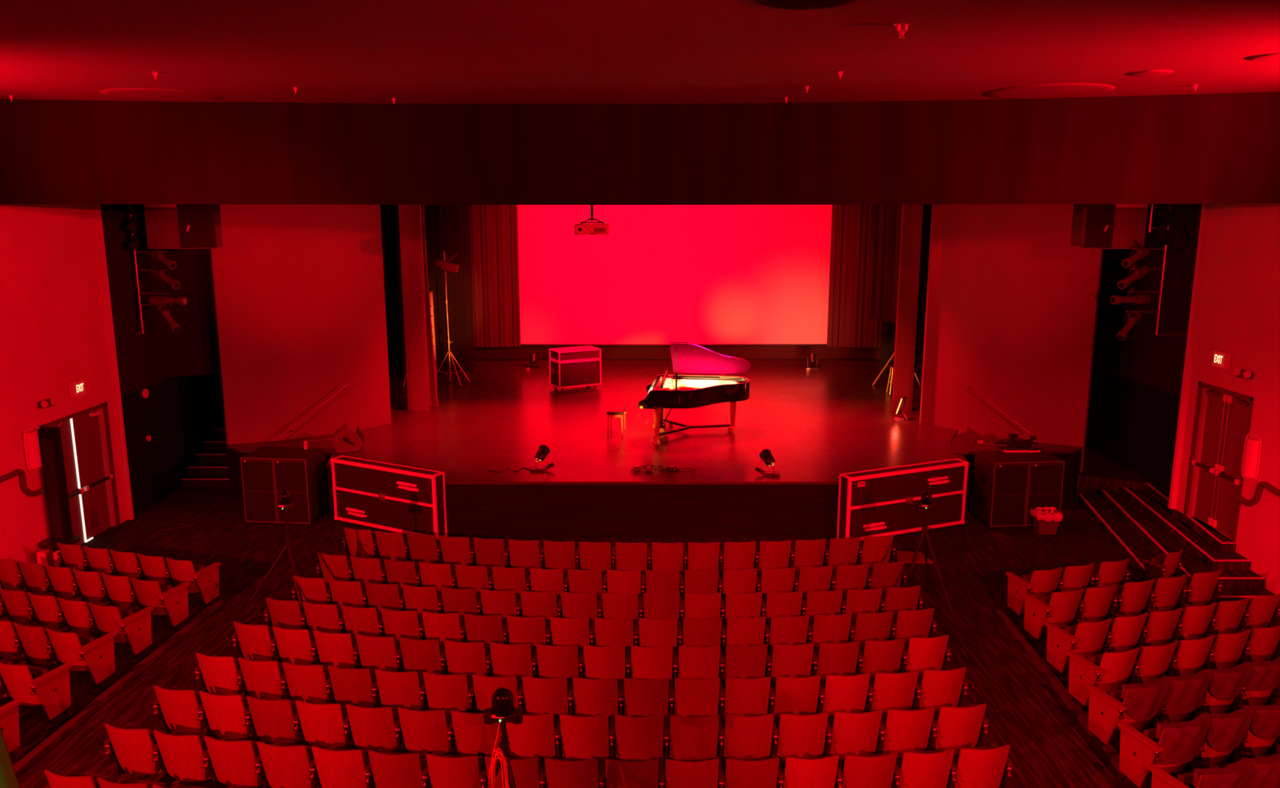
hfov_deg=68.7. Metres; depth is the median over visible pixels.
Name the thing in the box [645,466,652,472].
box
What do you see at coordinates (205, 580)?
seat
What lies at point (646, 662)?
seat
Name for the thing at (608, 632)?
seat
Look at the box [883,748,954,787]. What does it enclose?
seat
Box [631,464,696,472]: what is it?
pile
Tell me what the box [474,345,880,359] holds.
wall
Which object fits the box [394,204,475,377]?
curtain
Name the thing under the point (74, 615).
seat
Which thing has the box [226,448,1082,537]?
stage
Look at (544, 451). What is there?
footlight
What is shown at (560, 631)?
seat
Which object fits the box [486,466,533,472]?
cable
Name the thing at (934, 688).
seat
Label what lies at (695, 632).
seat
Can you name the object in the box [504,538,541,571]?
seat
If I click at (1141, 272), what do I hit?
spotlight
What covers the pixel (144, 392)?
disc
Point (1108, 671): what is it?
seat
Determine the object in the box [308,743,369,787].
seat
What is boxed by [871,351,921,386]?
tripod stand
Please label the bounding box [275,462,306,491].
grille
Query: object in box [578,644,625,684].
seat
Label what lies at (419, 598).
seat
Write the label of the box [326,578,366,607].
seat
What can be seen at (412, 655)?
seat
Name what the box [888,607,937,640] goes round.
seat
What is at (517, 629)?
seat
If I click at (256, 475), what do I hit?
grille
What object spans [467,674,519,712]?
seat
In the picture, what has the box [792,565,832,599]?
seat
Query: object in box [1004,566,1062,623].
seat
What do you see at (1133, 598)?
seat
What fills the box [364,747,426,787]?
seat
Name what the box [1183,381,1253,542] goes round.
door
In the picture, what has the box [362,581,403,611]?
seat
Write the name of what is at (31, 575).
seat
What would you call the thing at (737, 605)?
seat
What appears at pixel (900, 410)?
floor light
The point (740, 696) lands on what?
seat
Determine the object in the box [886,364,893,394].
bar stool
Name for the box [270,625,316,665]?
seat
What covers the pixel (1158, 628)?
seat
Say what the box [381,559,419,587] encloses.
seat
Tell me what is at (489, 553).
seat
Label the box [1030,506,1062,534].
waste bin
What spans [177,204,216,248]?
grille
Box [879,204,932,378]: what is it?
curtain
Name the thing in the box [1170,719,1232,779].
seat
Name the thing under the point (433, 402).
curtain
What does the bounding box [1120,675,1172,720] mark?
draped cloth
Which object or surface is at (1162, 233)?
spotlight
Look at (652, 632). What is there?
seat
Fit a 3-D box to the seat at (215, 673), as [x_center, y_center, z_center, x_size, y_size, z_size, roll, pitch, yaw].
[-4.792,3.308,10.773,0.543,0.840,0.441,3,11,13]
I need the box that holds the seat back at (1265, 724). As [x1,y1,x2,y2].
[1247,701,1279,739]
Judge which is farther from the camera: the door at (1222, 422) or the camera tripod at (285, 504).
the door at (1222, 422)
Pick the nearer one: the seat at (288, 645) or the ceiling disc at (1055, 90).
the seat at (288, 645)
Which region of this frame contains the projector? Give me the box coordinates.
[573,204,609,235]
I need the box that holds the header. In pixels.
[0,91,1279,204]
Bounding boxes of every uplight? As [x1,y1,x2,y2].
[526,353,540,368]
[805,353,818,368]
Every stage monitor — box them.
[333,422,364,453]
[949,426,979,454]
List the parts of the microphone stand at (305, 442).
boom arm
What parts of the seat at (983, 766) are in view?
armrest, backrest, armrest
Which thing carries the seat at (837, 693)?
on the floor at (1049, 748)
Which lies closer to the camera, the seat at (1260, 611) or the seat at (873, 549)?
the seat at (1260, 611)
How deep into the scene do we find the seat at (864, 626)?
11.80 m
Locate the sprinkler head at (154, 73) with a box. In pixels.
[151,71,159,79]
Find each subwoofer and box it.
[240,446,293,523]
[272,447,328,524]
[970,450,1030,527]
[1012,449,1065,526]
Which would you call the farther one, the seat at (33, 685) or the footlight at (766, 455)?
the footlight at (766, 455)
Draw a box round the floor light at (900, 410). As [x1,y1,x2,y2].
[893,395,907,419]
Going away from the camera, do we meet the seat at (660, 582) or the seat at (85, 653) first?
the seat at (85, 653)
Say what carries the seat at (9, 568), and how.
on the floor at (1049, 748)
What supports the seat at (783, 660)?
on the floor at (1049, 748)
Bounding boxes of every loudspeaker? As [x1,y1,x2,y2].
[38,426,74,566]
[143,204,217,248]
[1080,204,1147,248]
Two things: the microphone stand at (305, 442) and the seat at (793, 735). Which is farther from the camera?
the microphone stand at (305, 442)
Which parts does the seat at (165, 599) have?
backrest, armrest, panel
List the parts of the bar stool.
leg, leg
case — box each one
[329,455,447,539]
[548,345,601,391]
[836,457,968,540]
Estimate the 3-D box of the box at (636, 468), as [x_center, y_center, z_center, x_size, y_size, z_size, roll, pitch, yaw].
[-0.053,1.398,17.603,0.140,0.097,0.112,0,11,0]
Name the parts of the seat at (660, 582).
armrest, backrest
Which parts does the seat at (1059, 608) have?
panel, armrest, backrest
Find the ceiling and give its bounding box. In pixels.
[0,0,1279,104]
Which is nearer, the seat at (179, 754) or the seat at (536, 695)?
the seat at (179, 754)
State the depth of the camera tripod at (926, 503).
13.43 m
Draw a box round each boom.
[128,204,170,334]
[1126,204,1187,335]
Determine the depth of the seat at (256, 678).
10.49 m
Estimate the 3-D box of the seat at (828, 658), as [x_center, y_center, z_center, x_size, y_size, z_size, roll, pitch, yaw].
[2.280,3.253,11.108,0.544,0.840,0.441,-1,11,-6]
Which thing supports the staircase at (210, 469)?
on the floor at (1049, 748)
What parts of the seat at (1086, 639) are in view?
panel, armrest, backrest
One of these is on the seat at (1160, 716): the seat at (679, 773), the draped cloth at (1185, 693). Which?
the draped cloth at (1185, 693)
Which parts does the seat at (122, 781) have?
armrest, backrest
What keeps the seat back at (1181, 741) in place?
on the seat at (1139, 750)
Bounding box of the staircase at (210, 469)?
[181,416,229,487]
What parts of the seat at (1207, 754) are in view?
backrest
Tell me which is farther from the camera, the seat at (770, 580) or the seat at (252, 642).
the seat at (770, 580)
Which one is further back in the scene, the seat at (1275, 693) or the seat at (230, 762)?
the seat at (1275, 693)
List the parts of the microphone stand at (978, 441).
boom arm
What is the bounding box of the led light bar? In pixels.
[1003,449,1040,452]
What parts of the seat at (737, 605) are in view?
armrest, backrest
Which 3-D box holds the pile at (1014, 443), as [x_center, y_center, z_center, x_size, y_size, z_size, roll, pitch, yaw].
[7.372,0.949,18.290,0.944,0.312,0.396,0,11,0]
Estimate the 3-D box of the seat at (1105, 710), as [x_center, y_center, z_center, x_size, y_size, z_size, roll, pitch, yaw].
[5.228,3.420,10.094,0.562,0.840,0.569,-3,12,-17]
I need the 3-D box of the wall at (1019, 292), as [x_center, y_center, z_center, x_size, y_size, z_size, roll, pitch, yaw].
[7.878,-1.923,19.848,3.280,7.900,0.430,9,14,39]
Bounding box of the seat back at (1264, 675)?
[1244,656,1279,690]
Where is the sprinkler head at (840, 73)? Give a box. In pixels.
[837,71,843,79]
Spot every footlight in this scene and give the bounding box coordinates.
[529,444,554,471]
[755,448,780,475]
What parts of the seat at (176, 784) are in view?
backrest, armrest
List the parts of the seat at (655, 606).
armrest, backrest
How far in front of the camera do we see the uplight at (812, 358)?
28.98 m
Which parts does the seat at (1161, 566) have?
armrest, backrest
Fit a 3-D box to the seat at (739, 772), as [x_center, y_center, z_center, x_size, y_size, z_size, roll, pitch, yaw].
[0.980,3.659,8.667,0.543,0.840,0.441,0,11,-2]
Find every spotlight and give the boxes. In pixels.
[127,205,142,231]
[128,225,144,249]
[148,284,186,305]
[149,248,177,269]
[150,263,180,288]
[156,303,180,332]
[1110,283,1151,304]
[1115,307,1142,340]
[1117,262,1149,288]
[1121,240,1150,267]
[1155,217,1172,244]
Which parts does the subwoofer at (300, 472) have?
handle, handle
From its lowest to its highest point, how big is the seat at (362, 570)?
0.840 m
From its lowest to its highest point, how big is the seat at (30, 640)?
0.840 m
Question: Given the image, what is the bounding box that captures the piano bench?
[606,404,626,436]
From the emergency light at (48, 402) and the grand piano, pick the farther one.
the grand piano
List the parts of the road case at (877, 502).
rail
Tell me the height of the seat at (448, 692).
0.840 m
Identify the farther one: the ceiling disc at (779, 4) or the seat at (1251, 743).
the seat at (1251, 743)
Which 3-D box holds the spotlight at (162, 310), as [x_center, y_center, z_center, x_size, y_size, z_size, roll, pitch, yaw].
[-9.190,-1.504,18.262,0.545,0.582,0.227,8,14,36]
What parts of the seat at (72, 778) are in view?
armrest, backrest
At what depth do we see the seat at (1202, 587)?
13.23 m
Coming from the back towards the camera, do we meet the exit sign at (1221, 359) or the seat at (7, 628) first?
the exit sign at (1221, 359)
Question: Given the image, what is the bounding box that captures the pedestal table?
[40,534,79,550]
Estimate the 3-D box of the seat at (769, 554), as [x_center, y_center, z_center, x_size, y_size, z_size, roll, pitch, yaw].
[2.059,2.648,14.738,0.556,0.840,0.441,-1,11,-6]
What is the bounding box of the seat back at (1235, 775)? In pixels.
[1192,757,1253,787]
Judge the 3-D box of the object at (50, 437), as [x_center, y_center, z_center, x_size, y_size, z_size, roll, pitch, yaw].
[-9.678,1.725,15.580,0.260,2.368,0.260,0,11,0]
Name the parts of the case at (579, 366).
panel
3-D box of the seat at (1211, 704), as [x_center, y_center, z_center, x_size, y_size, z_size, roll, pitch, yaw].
[6.319,3.376,10.368,0.555,0.840,0.441,-3,12,-17]
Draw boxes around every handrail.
[0,468,45,496]
[276,382,349,439]
[965,382,1030,434]
[1236,480,1279,506]
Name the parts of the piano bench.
leg, leg, leg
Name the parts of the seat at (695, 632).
armrest, backrest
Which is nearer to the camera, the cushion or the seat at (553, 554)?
the seat at (553, 554)
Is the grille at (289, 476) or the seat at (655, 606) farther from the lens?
the grille at (289, 476)
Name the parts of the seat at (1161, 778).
panel, armrest, backrest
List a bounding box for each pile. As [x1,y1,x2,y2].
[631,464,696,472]
[993,433,1042,450]
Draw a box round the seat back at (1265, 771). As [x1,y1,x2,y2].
[1243,754,1279,787]
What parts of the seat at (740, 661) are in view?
armrest, backrest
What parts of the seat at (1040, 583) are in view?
panel, armrest, backrest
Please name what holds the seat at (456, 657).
on the floor at (1049, 748)
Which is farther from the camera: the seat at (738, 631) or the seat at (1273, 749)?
the seat at (738, 631)
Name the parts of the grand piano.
leg, truck arm, truck arm, cast plate, lid, truck arm, leg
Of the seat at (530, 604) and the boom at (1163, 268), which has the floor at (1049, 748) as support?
the seat at (530, 604)
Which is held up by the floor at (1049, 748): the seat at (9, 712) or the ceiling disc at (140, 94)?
the seat at (9, 712)
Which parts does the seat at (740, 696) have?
armrest, backrest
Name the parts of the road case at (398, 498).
rail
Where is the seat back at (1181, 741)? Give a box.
[1154,713,1211,764]
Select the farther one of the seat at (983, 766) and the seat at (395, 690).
the seat at (395, 690)
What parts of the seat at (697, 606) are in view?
armrest, backrest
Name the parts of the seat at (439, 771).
armrest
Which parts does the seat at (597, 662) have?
armrest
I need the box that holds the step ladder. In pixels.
[402,291,437,386]
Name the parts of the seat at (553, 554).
armrest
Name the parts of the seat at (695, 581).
armrest, backrest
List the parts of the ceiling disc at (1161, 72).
panel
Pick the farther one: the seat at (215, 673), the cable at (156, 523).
the cable at (156, 523)
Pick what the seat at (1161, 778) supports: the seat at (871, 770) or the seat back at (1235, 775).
the seat back at (1235, 775)
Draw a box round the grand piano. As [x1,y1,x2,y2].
[638,342,751,441]
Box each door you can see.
[39,401,120,545]
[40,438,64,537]
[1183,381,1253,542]
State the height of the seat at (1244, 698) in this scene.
0.840 m
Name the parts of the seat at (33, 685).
backrest, armrest, panel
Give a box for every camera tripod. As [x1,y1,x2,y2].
[231,490,303,629]
[483,686,523,787]
[903,490,964,648]
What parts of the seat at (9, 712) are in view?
panel, armrest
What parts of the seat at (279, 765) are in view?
armrest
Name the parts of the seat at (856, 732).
armrest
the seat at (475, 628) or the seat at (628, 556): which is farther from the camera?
the seat at (628, 556)
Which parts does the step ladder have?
rail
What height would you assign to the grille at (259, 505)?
0.550 m
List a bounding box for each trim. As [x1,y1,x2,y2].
[13,599,222,777]
[93,204,133,519]
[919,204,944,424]
[995,609,1146,787]
[1168,204,1210,508]
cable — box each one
[146,523,195,530]
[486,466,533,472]
[1165,204,1180,269]
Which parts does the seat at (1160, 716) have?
backrest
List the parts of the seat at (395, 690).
armrest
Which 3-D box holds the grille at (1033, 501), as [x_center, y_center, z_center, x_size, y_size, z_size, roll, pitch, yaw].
[7.604,2.171,17.656,0.606,0.540,0.030,-1,11,-5]
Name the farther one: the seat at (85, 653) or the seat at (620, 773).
the seat at (85, 653)
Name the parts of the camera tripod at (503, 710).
label plate, cable coil, pan handle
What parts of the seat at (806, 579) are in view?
armrest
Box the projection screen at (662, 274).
[517,204,831,345]
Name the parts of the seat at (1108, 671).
panel, armrest, backrest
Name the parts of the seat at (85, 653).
armrest, backrest, armrest, panel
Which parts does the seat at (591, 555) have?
armrest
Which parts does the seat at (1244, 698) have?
backrest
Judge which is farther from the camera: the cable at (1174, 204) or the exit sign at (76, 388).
the cable at (1174, 204)
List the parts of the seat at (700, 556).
armrest, backrest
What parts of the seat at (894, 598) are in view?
armrest, armrest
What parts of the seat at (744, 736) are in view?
armrest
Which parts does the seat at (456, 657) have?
armrest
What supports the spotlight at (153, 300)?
attached to the boom at (135, 251)
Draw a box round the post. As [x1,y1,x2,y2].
[0,725,20,787]
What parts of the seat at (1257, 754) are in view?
armrest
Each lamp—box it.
[529,353,537,364]
[808,353,816,364]
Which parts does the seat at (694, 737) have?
armrest, backrest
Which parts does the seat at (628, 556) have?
armrest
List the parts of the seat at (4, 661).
backrest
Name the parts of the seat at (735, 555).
armrest, backrest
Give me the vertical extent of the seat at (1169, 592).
0.840 m
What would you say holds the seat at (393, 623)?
on the floor at (1049, 748)
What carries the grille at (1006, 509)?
attached to the subwoofer at (1000, 478)
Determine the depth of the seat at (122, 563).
14.06 m
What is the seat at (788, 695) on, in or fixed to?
on the floor at (1049, 748)
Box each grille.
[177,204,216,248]
[242,461,273,490]
[244,491,275,519]
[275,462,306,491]
[277,492,308,521]
[355,426,364,441]
[949,429,957,444]
[991,495,1025,524]
[994,466,1027,494]
[1026,494,1060,523]
[1029,465,1062,493]
[1084,204,1115,248]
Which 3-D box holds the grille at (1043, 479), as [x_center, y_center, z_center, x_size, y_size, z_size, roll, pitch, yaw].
[7.604,1.602,17.545,0.606,0.540,0.030,-1,11,-5]
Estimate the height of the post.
0.780 m
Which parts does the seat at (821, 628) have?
armrest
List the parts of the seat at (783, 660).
armrest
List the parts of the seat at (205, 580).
backrest, armrest, panel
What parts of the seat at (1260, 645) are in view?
armrest, backrest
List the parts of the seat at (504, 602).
armrest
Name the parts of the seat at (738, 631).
armrest, backrest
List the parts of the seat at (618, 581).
armrest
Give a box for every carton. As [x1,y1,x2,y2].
[35,550,50,565]
[53,550,60,567]
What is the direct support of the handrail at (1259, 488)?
attached to the wall at (1238, 313)
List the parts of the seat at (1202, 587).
armrest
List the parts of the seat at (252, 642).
armrest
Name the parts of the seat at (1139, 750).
panel, armrest, backrest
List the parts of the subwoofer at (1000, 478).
handle, handle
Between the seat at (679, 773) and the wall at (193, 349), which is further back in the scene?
the wall at (193, 349)
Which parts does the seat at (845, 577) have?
armrest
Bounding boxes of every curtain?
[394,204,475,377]
[421,204,438,407]
[469,204,520,346]
[826,204,881,347]
[870,204,902,323]
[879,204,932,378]
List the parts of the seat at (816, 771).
armrest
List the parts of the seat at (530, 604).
armrest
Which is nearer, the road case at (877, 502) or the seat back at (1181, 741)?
the seat back at (1181, 741)
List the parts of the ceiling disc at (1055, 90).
panel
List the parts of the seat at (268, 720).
armrest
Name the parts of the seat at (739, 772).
armrest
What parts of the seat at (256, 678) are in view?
armrest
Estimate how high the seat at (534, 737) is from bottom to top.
0.840 m
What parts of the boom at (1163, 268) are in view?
arm, arm, arm, arm, arm, arm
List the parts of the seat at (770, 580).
armrest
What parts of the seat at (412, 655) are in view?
armrest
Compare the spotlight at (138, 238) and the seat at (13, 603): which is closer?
the seat at (13, 603)
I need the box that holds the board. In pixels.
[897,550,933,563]
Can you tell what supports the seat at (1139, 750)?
on the floor at (1049, 748)
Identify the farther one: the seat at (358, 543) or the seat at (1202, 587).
the seat at (358, 543)
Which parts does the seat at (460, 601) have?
armrest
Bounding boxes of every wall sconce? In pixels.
[22,425,42,472]
[1241,433,1262,481]
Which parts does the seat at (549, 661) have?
armrest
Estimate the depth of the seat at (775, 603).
12.46 m
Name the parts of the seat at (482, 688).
armrest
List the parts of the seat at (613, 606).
armrest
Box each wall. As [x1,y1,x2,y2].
[0,204,224,587]
[139,204,220,377]
[205,204,391,444]
[380,204,401,371]
[398,204,430,410]
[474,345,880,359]
[891,204,923,410]
[931,204,1107,473]
[1085,204,1202,488]
[1174,203,1279,594]
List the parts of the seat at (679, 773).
armrest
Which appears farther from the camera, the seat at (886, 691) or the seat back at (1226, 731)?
the seat at (886, 691)
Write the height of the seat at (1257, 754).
0.840 m
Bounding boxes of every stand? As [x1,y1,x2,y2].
[303,436,337,448]
[431,244,470,386]
[654,375,667,389]
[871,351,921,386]
[977,440,1008,450]
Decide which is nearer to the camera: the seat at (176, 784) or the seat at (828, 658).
the seat at (176, 784)
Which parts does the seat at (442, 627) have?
armrest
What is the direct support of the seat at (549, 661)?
on the floor at (1049, 748)
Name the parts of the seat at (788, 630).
armrest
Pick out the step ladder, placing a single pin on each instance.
(430, 292)
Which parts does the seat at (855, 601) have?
armrest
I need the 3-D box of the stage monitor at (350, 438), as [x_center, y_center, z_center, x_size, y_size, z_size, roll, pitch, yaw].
[-5.947,0.889,19.176,0.584,0.497,0.532,-3,11,-14]
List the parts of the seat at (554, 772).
armrest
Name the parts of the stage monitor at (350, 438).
handle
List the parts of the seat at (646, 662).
armrest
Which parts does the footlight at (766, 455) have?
floor plate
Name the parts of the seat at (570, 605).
armrest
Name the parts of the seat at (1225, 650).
armrest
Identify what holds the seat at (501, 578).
on the floor at (1049, 748)
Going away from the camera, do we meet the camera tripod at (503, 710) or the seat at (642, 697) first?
the camera tripod at (503, 710)
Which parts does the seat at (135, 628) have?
backrest, armrest, panel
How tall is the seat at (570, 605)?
0.840 m
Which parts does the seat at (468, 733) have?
armrest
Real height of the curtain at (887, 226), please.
4.870 m
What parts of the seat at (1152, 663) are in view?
armrest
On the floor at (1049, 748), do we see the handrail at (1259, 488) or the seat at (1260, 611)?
the seat at (1260, 611)
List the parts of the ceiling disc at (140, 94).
panel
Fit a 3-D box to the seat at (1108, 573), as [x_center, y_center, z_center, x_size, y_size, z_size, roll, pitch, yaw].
[6.887,2.795,13.856,0.620,0.840,0.441,-3,12,-17]
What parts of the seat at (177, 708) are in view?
armrest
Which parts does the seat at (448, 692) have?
armrest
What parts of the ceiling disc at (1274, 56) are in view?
panel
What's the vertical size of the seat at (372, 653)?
0.840 m
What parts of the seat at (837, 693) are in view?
armrest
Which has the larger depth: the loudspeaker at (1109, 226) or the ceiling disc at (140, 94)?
the loudspeaker at (1109, 226)
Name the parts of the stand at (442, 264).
arm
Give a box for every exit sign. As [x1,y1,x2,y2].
[67,378,85,397]
[1212,350,1231,368]
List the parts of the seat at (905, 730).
armrest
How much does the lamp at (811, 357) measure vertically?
0.342 m
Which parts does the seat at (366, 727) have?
armrest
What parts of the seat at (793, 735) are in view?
armrest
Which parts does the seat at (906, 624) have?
armrest, armrest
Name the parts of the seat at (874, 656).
armrest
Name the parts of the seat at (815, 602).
armrest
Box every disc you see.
[99,88,221,102]
[142,388,148,398]
[146,435,151,441]
[755,0,857,9]
[985,83,1115,98]
[1130,69,1173,76]
[1248,53,1279,62]
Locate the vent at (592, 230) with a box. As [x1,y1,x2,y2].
[589,227,605,234]
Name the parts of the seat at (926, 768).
armrest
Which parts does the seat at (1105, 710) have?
panel, armrest, backrest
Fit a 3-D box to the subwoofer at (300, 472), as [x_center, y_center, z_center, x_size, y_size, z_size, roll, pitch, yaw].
[-6.535,1.776,18.114,0.653,1.300,0.890,1,11,5]
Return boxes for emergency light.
[39,397,57,408]
[1233,368,1253,379]
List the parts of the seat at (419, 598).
armrest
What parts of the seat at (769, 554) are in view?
armrest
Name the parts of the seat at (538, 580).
armrest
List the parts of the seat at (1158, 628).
armrest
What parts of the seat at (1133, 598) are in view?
armrest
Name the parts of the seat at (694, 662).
armrest, backrest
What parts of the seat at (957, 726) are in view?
armrest, armrest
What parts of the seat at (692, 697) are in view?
armrest, backrest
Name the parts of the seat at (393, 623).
armrest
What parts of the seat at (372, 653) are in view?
armrest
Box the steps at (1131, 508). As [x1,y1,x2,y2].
[1074,444,1279,604]
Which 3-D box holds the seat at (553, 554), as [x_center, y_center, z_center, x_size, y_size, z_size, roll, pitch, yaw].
[-1.276,2.650,14.728,0.556,0.840,0.441,1,11,5]
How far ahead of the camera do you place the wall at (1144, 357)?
19.02 m
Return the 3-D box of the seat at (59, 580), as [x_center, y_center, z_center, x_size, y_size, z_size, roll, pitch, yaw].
[-8.327,2.833,13.627,0.532,0.840,0.441,4,12,19]
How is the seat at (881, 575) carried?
on the floor at (1049, 748)
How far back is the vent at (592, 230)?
16.55 m
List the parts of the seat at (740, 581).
armrest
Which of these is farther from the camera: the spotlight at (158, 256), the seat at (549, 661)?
the spotlight at (158, 256)
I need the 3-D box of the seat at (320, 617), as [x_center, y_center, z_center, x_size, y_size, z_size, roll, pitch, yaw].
[-4.124,3.059,12.269,0.544,0.840,0.441,3,11,13]
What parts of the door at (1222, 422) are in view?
latch rod, latch rod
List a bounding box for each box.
[633,465,640,471]
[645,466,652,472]
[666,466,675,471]
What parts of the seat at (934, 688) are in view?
armrest, armrest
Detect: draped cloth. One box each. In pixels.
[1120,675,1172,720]
[1162,668,1212,712]
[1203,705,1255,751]
[1205,662,1253,700]
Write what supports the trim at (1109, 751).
on the floor at (1049, 748)
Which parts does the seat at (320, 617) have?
armrest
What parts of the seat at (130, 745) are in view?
armrest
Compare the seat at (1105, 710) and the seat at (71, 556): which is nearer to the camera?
the seat at (1105, 710)
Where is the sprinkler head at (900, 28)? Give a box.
[893,22,911,39]
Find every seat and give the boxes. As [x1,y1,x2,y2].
[0,558,26,591]
[0,587,37,626]
[0,588,8,620]
[0,618,29,664]
[0,658,13,697]
[0,660,75,730]
[0,698,25,762]
[13,622,61,665]
[17,560,53,595]
[26,591,67,631]
[44,564,81,599]
[44,766,112,787]
[45,627,118,694]
[57,542,86,571]
[57,596,102,636]
[72,568,109,604]
[83,545,112,575]
[88,601,153,664]
[97,773,165,787]
[101,572,138,609]
[103,722,166,779]
[109,549,144,580]
[130,577,190,635]
[137,552,173,586]
[151,728,214,787]
[152,684,208,733]
[152,779,207,787]
[164,556,221,610]
[194,652,244,694]
[197,690,253,737]
[202,733,265,787]
[231,621,277,661]
[236,657,287,699]
[244,695,300,742]
[254,738,317,787]
[263,596,304,629]
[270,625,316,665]
[280,661,331,703]
[291,575,329,604]
[293,699,349,747]
[300,600,342,633]
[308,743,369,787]
[311,629,358,668]
[315,552,351,582]
[324,665,376,706]
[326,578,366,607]
[338,604,382,636]
[342,527,377,559]
[342,703,399,751]
[347,555,385,585]
[352,633,399,671]
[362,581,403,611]
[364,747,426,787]
[371,668,423,710]
[373,529,408,562]
[377,608,422,639]
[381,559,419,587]
[394,706,451,754]
[395,636,444,674]
[399,584,441,613]
[404,533,439,564]
[416,561,455,590]
[418,610,463,642]
[419,671,471,715]
[421,751,483,787]
[436,535,473,567]
[437,586,479,621]
[440,640,488,681]
[446,709,502,757]
[451,564,491,596]
[460,613,505,649]
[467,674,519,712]
[470,537,506,569]
[476,588,518,623]
[480,753,540,787]
[485,641,533,683]
[488,565,528,599]
[500,713,555,759]
[502,614,546,653]
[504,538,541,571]
[516,590,557,626]
[517,675,568,719]
[525,567,564,601]
[531,643,578,684]
[538,755,598,787]
[539,540,576,572]
[546,616,590,655]
[554,712,608,759]
[556,591,597,627]
[564,568,602,602]
[567,676,617,719]
[575,541,611,573]
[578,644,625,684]
[589,617,633,655]
[597,592,638,627]
[598,755,658,787]
[602,569,640,602]
[608,714,663,759]
[611,542,647,573]
[617,677,668,716]
[625,645,672,679]
[633,617,677,649]
[638,592,679,645]
[640,569,679,617]
[647,542,683,572]
[657,756,719,787]
[663,714,719,787]
[667,677,719,746]
[672,644,719,709]
[676,617,721,677]
[679,568,718,623]
[679,592,720,645]
[682,542,719,591]
[715,755,779,787]
[717,568,757,601]
[717,713,773,759]
[718,541,755,591]
[718,676,770,746]
[719,644,767,709]
[720,591,762,647]
[720,616,765,677]
[753,539,791,571]
[755,567,795,600]
[760,591,803,626]
[763,614,808,651]
[764,642,814,681]
[767,675,821,716]
[767,711,828,757]
[771,755,839,787]
[788,538,826,570]
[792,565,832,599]
[800,589,843,623]
[805,613,852,650]
[809,640,860,680]
[815,672,870,715]
[818,709,882,755]
[822,536,860,568]
[827,752,897,787]
[829,563,869,592]
[839,587,882,616]
[847,610,893,643]
[854,637,905,675]
[855,534,895,566]
[859,670,919,711]
[864,560,906,591]
[870,706,934,753]
[878,585,923,613]
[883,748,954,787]
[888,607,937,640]
[898,634,951,672]
[905,666,968,709]
[920,702,989,750]
[937,742,1013,787]
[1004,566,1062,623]
[1022,588,1083,648]
[1044,617,1111,682]
[1055,562,1095,591]
[1066,647,1139,715]
[1070,583,1117,625]
[1084,683,1151,752]
[1089,612,1147,653]
[1091,558,1129,586]
[1109,578,1155,618]
[1115,640,1177,684]
[1115,720,1187,787]
[1124,607,1182,648]
[1138,682,1192,728]
[1142,548,1182,580]
[1146,573,1186,611]
[1147,764,1218,787]
[1151,635,1215,676]
[1159,601,1217,642]
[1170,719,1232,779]
[1178,568,1222,608]
[1186,673,1234,720]
[1188,628,1251,670]
[1202,596,1249,637]
[1208,710,1275,767]
[1208,755,1263,786]
[1223,626,1279,666]
[1225,685,1272,713]
[1234,592,1279,633]
[1250,702,1279,758]
[1254,752,1279,757]
[1257,624,1279,660]
[1263,684,1279,705]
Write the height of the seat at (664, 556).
0.840 m
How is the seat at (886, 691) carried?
on the floor at (1049, 748)
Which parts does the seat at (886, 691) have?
armrest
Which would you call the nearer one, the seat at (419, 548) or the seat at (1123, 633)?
the seat at (1123, 633)
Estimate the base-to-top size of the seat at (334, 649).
0.840 m
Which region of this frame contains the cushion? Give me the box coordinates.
[606,404,626,414]
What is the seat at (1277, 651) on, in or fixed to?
on the floor at (1049, 748)
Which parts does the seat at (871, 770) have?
armrest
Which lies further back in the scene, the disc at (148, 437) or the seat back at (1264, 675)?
the disc at (148, 437)
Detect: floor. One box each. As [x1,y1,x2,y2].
[0,487,1279,787]
[226,359,1082,484]
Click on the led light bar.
(1004, 451)
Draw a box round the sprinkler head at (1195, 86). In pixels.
[1193,84,1199,91]
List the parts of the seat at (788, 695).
armrest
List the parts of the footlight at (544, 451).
floor plate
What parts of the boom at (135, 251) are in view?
arm, arm, arm, arm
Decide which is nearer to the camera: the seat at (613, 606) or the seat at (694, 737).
the seat at (694, 737)
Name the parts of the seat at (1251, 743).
backrest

